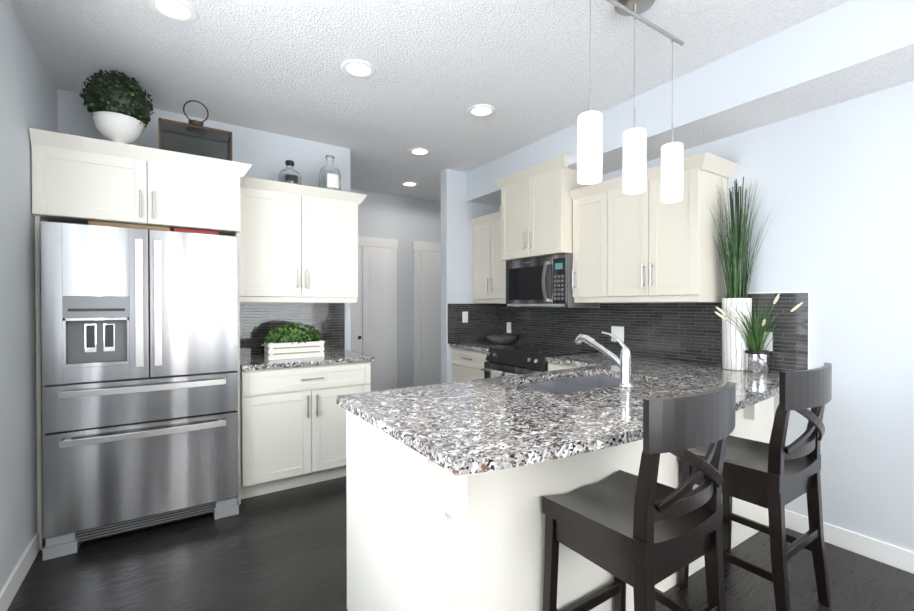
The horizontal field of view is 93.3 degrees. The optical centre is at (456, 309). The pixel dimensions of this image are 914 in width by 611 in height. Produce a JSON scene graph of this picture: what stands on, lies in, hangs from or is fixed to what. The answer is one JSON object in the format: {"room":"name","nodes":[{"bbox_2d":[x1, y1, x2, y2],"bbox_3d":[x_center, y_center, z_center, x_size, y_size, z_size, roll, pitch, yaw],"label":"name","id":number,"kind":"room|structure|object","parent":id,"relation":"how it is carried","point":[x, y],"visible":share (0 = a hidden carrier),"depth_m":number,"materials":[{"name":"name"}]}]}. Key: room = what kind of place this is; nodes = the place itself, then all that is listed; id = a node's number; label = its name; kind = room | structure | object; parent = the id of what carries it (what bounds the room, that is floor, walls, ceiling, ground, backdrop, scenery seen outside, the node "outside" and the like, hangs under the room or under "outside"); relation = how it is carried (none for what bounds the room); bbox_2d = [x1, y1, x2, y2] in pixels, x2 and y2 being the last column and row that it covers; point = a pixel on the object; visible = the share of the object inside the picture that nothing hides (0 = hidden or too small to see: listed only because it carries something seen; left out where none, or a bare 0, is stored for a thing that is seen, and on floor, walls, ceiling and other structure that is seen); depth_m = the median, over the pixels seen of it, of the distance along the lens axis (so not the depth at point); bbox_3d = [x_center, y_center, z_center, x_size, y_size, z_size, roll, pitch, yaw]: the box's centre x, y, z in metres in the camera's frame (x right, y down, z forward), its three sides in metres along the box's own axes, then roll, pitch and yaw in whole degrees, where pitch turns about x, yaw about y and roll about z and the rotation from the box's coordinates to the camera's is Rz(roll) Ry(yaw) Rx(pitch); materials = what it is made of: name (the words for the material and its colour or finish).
{"room":"kitchen","nodes":[
{"label":"kitchen","id":0,"kind":"room"},
{"bbox_2d":[0,0,57,590],"bbox_3d":[-0.982,-0.045,0.265,0.115,2.720,6.260,0,1,-33],"label":"wall","id":1,"kind":"structure","parent":0,"point":[28,93],"depth_m":2.06,"materials":[{"name":"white paint"}]},
{"bbox_2d":[0,532,38,610],"bbox_3d":[-0.757,1.265,0.054,0.014,0.105,5.400,0,1,-33],"label":"baseboard","id":2,"kind":"structure","parent":1,"relation":"attached to","point":[11,586],"depth_m":2.01,"materials":[{"name":"white wood"}]},
{"bbox_2d":[57,89,497,382],"bbox_3d":[-1.097,-0.078,3.866,3.655,2.720,0.120,0,1,-33],"label":"wall","id":3,"kind":"structure","parent":0,"point":[267,155],"depth_m":3.72,"materials":[{"name":"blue paint"}]},
{"bbox_2d":[240,303,344,355],"bbox_3d":[-1.380,0.156,3.600,0.903,0.415,0.010,0,1,-33],"label":"backsplash","id":4,"kind":"structure","parent":3,"relation":"attached to","point":[258,321],"depth_m":3.58,"materials":[{"name":"tile"}]},
{"bbox_2d":[240,177,366,302],"bbox_3d":[-1.246,-0.496,3.451,0.968,0.888,0.396,0,1,-33],"label":"upper cabinet","id":5,"kind":"object","parent":3,"relation":"attached to","point":[298,243],"visible":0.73,"depth_m":3.29,"materials":[{"name":"white wood"}]},
{"bbox_2d":[278,160,300,184],"bbox_3d":[-1.304,-1.048,3.367,0.170,0.214,0.170,0,1,-33],"label":"bottle","id":6,"kind":"object","parent":5,"relation":"on","point":[289,174],"visible":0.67,"depth_m":3.31,"materials":[{"name":"clear glass"}]},
{"bbox_2d":[319,155,340,190],"bbox_3d":[-1.045,-1.098,3.555,0.174,0.312,0.174,0,1,-33],"label":"bottle","id":7,"kind":"object","parent":5,"relation":"on","point":[329,167],"visible":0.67,"depth_m":3.49,"materials":[{"name":"clear glass"}]},
{"bbox_2d":[327,173,338,188],"bbox_3d":[-1.001,-1.037,3.488,0.092,0.110,0.013,0,1,-33],"label":"label","id":8,"kind":"object","parent":7,"relation":"attached to","point":[333,180],"visible":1,"depth_m":3.47,"materials":[{"name":"white paper"}]},
{"bbox_2d":[446,304,497,343],"bbox_3d":[0.174,0.148,4.624,0.672,0.413,0.010,0,1,-33],"label":"backsplash","id":9,"kind":"structure","parent":3,"relation":"attached to","point":[480,324],"depth_m":4.61,"materials":[{"name":"tile"}]},
{"bbox_2d":[462,312,467,322],"bbox_3d":[0.087,0.084,4.555,0.070,0.115,0.008,0,1,-33],"label":"light switch","id":10,"kind":"object","parent":9,"relation":"attached to","point":[464,317],"visible":1,"depth_m":4.55,"materials":[{"name":"white plastic"}]},
{"bbox_2d":[350,189,440,388],"bbox_3d":[-0.777,-0.093,5.610,3.300,2.720,0.120,0,1,-33],"label":"wall","id":11,"kind":"structure","parent":0,"point":[405,222],"depth_m":5.59,"materials":[{"name":"white paint"}]},
{"bbox_2d":[351,236,397,391],"bbox_3d":[-1.144,0.192,5.243,0.960,2.155,0.090,0,1,-33],"label":"door","id":12,"kind":"structure","parent":11,"relation":"attached to","point":[374,321],"depth_m":5.35,"materials":[{"name":"white wood"}]},
{"bbox_2d":[412,241,440,386],"bbox_3d":[-0.159,0.186,5.893,0.960,2.155,0.090,0,1,-33],"label":"door","id":13,"kind":"structure","parent":11,"relation":"attached to","point":[427,310],"depth_m":5.74,"materials":[{"name":"white wood"}]},
{"bbox_2d":[10,0,849,201],"bbox_3d":[0.680,-1.452,2.115,4.940,0.060,7.540,0,1,-33],"label":"ceiling","id":14,"kind":"structure","parent":0,"point":[531,71],"depth_m":2.47,"materials":[{"name":"white paint"}]},
{"bbox_2d":[146,0,197,23],"bbox_3d":[-1.342,-1.416,2.039,0.206,0.009,0.206,0,1,-33],"label":"recessed light","id":15,"kind":"object","parent":14,"relation":"in","point":[176,9],"visible":1,"depth_m":2.05,"materials":[{"name":"white plastic"}]},
{"bbox_2d":[341,59,375,78],"bbox_3d":[-0.585,-1.421,2.562,0.206,0.009,0.206,0,1,-33],"label":"recessed light","id":16,"kind":"object","parent":14,"relation":"in","point":[355,67],"visible":0.98,"depth_m":2.55,"materials":[{"name":"white plastic"}]},
{"bbox_2d":[401,182,418,186],"bbox_3d":[-0.547,-1.443,4.995,0.206,0.009,0.206,0,1,-33],"label":"recessed light","id":17,"kind":"object","parent":14,"relation":"in","point":[411,184],"visible":0.98,"depth_m":5.00,"materials":[{"name":"white"}]},
{"bbox_2d":[408,147,430,155],"bbox_3d":[-0.339,-1.433,3.934,0.206,0.009,0.206,0,1,-33],"label":"recessed light","id":18,"kind":"object","parent":14,"relation":"in","point":[418,151],"visible":0.94,"depth_m":3.93,"materials":[{"name":"white"}]},
{"bbox_2d":[467,104,495,117],"bbox_3d":[0.178,-1.426,3.113,0.206,0.009,0.206,0,1,-33],"label":"recessed light","id":19,"kind":"object","parent":14,"relation":"in","point":[483,110],"visible":0.96,"depth_m":3.10,"materials":[{"name":"white plastic"}]},
{"bbox_2d":[577,88,602,184],"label":"pendant light","id":20,"kind":"object","parent":14,"relation":"hanging from","point":[589,143],"depth_m":1.79,"materials":[{"name":"white glass"}]},
{"bbox_2d":[622,31,645,194],"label":"pendant light","id":21,"kind":"object","parent":14,"relation":"hanging from","point":[634,139],"depth_m":1.96,"materials":[{"name":"white glass"}]},
{"bbox_2d":[606,0,683,108],"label":"pendant light","id":22,"kind":"object","parent":14,"relation":"hanging from","point":[633,8],"depth_m":2.01,"materials":[{"name":"silver metal"}]},
{"bbox_2d":[7,476,913,610],"bbox_3d":[0.680,1.328,2.140,4.940,0.060,7.540,0,1,-33],"label":"floor","id":23,"kind":"structure","parent":0,"point":[284,550],"depth_m":2.13,"materials":[{"name":"brown wood"}]},
{"bbox_2d":[40,221,238,560],"bbox_3d":[-1.940,0.410,2.745,0.910,1.765,0.802,0,1,-33],"label":"fridge","id":24,"kind":"object","parent":23,"relation":"on","point":[139,338],"visible":1,"depth_m":2.42,"materials":[{"name":"grey metal"}]},
{"bbox_2d":[88,221,218,234],"bbox_3d":[-1.876,-0.486,2.714,0.640,0.022,0.300,0,1,-33],"label":"clutter","id":25,"kind":"object","parent":24,"relation":"on","point":[144,227],"visible":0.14,"depth_m":2.56,"materials":[{"name":"beige"}]},
{"bbox_2d":[28,128,252,549],"bbox_3d":[-1.951,0.179,2.803,1.048,2.226,0.713,0,1,-33],"label":"surround","id":26,"kind":"object","parent":23,"relation":"on","point":[79,179],"visible":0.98,"depth_m":2.46,"materials":[{"name":"white wood"}]},
{"bbox_2d":[79,69,154,143],"bbox_3d":[-2.020,-1.174,2.576,0.358,0.481,0.352,0,1,-33],"label":"potted plant","id":27,"kind":"object","parent":26,"relation":"on","point":[118,103],"visible":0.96,"depth_m":2.49,"materials":[{"name":"green plant"}]},
{"bbox_2d":[158,100,231,160],"bbox_3d":[-1.700,-1.147,2.812,0.400,0.424,0.200,0,1,-33],"label":"lantern","id":28,"kind":"object","parent":26,"relation":"on","point":[195,137],"visible":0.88,"depth_m":2.73,"materials":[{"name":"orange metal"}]},
{"bbox_2d":[240,362,370,498],"bbox_3d":[-1.202,0.845,3.336,0.902,0.884,0.656,0,1,-33],"label":"base cabinet","id":29,"kind":"object","parent":23,"relation":"on","point":[293,426],"visible":0.85,"depth_m":3.04,"materials":[{"name":"white wood"}]},
{"bbox_2d":[240,350,373,370],"bbox_3d":[-1.199,0.385,3.344,0.923,0.035,0.640,0,1,-33],"label":"countertop","id":30,"kind":"structure","parent":29,"relation":"on","point":[253,362],"depth_m":3.15,"materials":[{"name":"stone"}]},
{"bbox_2d":[261,322,325,359],"bbox_3d":[-1.236,0.231,3.285,0.471,0.272,0.210,0,1,-33],"label":"potted plant","id":31,"kind":"object","parent":30,"relation":"on","point":[289,342],"visible":1,"depth_m":3.21,"materials":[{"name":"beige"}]},
{"bbox_2d":[452,348,487,381],"bbox_3d":[0.356,0.836,4.387,0.658,0.884,0.615,0,1,-33],"label":"base cabinet","id":32,"kind":"object","parent":23,"relation":"on","point":[467,365],"visible":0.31,"depth_m":4.24,"materials":[{"name":"beige wood"}]},
{"bbox_2d":[449,341,530,351],"bbox_3d":[0.361,0.375,4.385,0.647,0.035,0.618,0,1,-33],"label":"countertop","id":33,"kind":"structure","parent":32,"relation":"on","point":[481,346],"depth_m":4.26,"materials":[{"name":"stone"}]},
{"bbox_2d":[485,334,516,344],"bbox_3d":[0.454,0.312,4.437,0.330,0.088,0.330,0,1,-33],"label":"bowl","id":34,"kind":"object","parent":33,"relation":"on","point":[501,339],"visible":1,"depth_m":4.33,"materials":[{"name":"grey ceramic"}]},
{"bbox_2d":[481,345,598,377],"bbox_3d":[0.696,0.820,3.786,0.744,0.926,0.750,0,1,-33],"label":"range","id":35,"kind":"object","parent":23,"relation":"on","point":[510,360],"visible":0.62,"depth_m":3.66,"materials":[{"name":"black metal"}]},
{"bbox_2d":[346,396,773,610],"bbox_3d":[0.725,0.855,2.233,2.412,0.884,0.788,0,1,-33],"label":"base cabinet","id":36,"kind":"object","parent":23,"relation":"on","point":[424,533],"visible":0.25,"depth_m":1.50,"materials":[{"name":"white wood"}]},
{"bbox_2d":[336,352,778,475],"bbox_3d":[0.632,0.394,2.348,2.437,0.035,1.566,0,1,-33],"label":"countertop","id":37,"kind":"structure","parent":36,"relation":"on","point":[478,425],"depth_m":1.66,"materials":[{"name":"stone"}]},
{"bbox_2d":[522,374,640,393],"bbox_3d":[0.678,0.515,2.309,0.820,0.204,0.448,0,1,-33],"label":"sink","id":38,"kind":"object","parent":37,"relation":"in","point":[575,384],"visible":0.1,"depth_m":2.49,"materials":[{"name":"silver metal"}]},
{"bbox_2d":[575,332,632,387],"bbox_3d":[0.745,0.246,2.223,0.068,0.261,0.349,0,1,-33],"label":"faucet","id":39,"kind":"object","parent":37,"relation":"on","point":[623,362],"visible":1,"depth_m":2.11,"materials":[{"name":"silver metal"}]},
{"bbox_2d":[711,177,786,370],"bbox_3d":[1.713,-0.216,2.568,0.348,1.178,0.347,0,1,-33],"label":"potted plant","id":40,"kind":"object","parent":37,"relation":"on","point":[734,342],"visible":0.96,"depth_m":2.63,"materials":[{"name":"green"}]},
{"bbox_2d":[715,294,802,372],"bbox_3d":[1.713,0.139,2.488,0.408,0.469,0.488,0,1,-33],"label":"potted plant","id":41,"kind":"object","parent":37,"relation":"on","point":[756,357],"visible":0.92,"depth_m":2.54,"materials":[{"name":"green plant"}]},
{"bbox_2d":[548,362,577,370],"bbox_3d":[1.106,0.846,3.249,0.658,0.884,0.587,0,1,-33],"label":"base cabinet","id":42,"kind":"object","parent":23,"relation":"on","point":[553,366],"visible":0.06,"depth_m":3.24,"materials":[{"name":"beige wood"}]},
{"bbox_2d":[542,382,735,610],"bbox_3d":[0.613,0.774,1.456,0.484,1.064,0.473,0,1,-33],"label":"bar stool","id":43,"kind":"object","parent":23,"relation":"on","point":[644,532],"visible":1,"depth_m":1.32,"materials":[{"name":"brown wood"}]},
{"bbox_2d":[678,363,831,610],"bbox_3d":[1.347,0.770,1.940,0.484,1.064,0.473,0,1,-33],"label":"bar stool","id":44,"kind":"object","parent":23,"relation":"on","point":[775,475],"visible":0.94,"depth_m":1.78,"materials":[{"name":"brown wood"}]},
{"bbox_2d":[467,0,913,205],"bbox_3d":[1.939,-1.272,2.179,0.430,0.301,6.020,0,1,-33],"label":"soffit","id":45,"kind":"structure","parent":0,"point":[848,50],"depth_m":2.35,"materials":[{"name":"white paint"}]},
{"bbox_2d":[661,122,682,202],"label":"pendant light","id":46,"kind":"object","parent":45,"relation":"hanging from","point":[671,153],"depth_m":2.13,"materials":[{"name":"white glass"}]},
{"bbox_2d":[498,81,913,551],"bbox_3d":[2.168,-0.064,2.341,0.120,2.720,6.260,0,1,-33],"label":"wall","id":47,"kind":"structure","parent":0,"point":[837,241],"depth_m":2.31,"materials":[{"name":"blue paint"}]},
{"bbox_2d":[470,211,505,302],"bbox_3d":[0.465,-0.505,4.448,0.396,0.888,0.613,0,1,-33],"label":"upper cabinet","id":48,"kind":"object","parent":47,"relation":"attached to","point":[489,275],"visible":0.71,"depth_m":4.39,"materials":[{"name":"beige wood"}]},
{"bbox_2d":[493,154,588,260],"bbox_3d":[0.794,-0.825,3.836,0.516,0.746,0.882,0,1,-33],"label":"upper cabinet","id":49,"kind":"object","parent":47,"relation":"attached to","point":[536,210],"visible":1,"depth_m":3.62,"materials":[{"name":"beige wood"}]},
{"bbox_2d":[506,254,598,306],"bbox_3d":[0.805,-0.233,3.849,0.466,0.430,0.746,0,1,-33],"label":"microwave","id":50,"kind":"object","parent":49,"relation":"attached to","point":[545,281],"visible":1,"depth_m":3.67,"materials":[{"name":"grey metal"}]},
{"bbox_2d":[569,152,737,302],"bbox_3d":[1.347,-0.493,3.108,0.396,0.888,1.063,0,1,-33],"label":"upper cabinet","id":51,"kind":"object","parent":47,"relation":"attached to","point":[647,246],"visible":0.92,"depth_m":2.88,"materials":[{"name":"beige wood"}]},
{"bbox_2d":[498,291,810,371],"bbox_3d":[1.237,0.125,3.632,0.011,0.477,2.814,0,1,-33],"label":"backsplash","id":52,"kind":"structure","parent":47,"relation":"attached to","point":[689,332],"depth_m":3.17,"materials":[{"name":"tile"}]},
{"bbox_2d":[507,322,510,332],"bbox_3d":[0.557,0.198,4.647,0.008,0.115,0.072,0,1,-33],"label":"outlet","id":53,"kind":"object","parent":52,"relation":"attached to","point":[508,327],"visible":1,"depth_m":4.64,"materials":[{"name":"white plastic"}]},
{"bbox_2d":[611,326,623,341],"bbox_3d":[1.306,0.203,3.512,0.008,0.125,0.118,0,1,-33],"label":"double light switch","id":54,"kind":"object","parent":52,"relation":"attached to","point":[617,331],"visible":0.83,"depth_m":3.51,"materials":[{"name":"white plastic"}]},
{"bbox_2d":[763,332,772,350],"bbox_3d":[1.883,0.196,2.635,0.008,0.115,0.072,0,1,-33],"label":"outlet","id":55,"kind":"object","parent":52,"relation":"attached to","point":[769,346],"visible":0.5,"depth_m":2.62,"materials":[{"name":"white plastic"}]},
{"bbox_2d":[785,509,913,573],"bbox_3d":[2.842,1.254,1.208,0.014,0.105,3.366,0,1,-33],"label":"baseboard","id":56,"kind":"structure","parent":47,"relation":"attached to","point":[886,553],"depth_m":2.28,"materials":[{"name":"white wood"}]}
]}

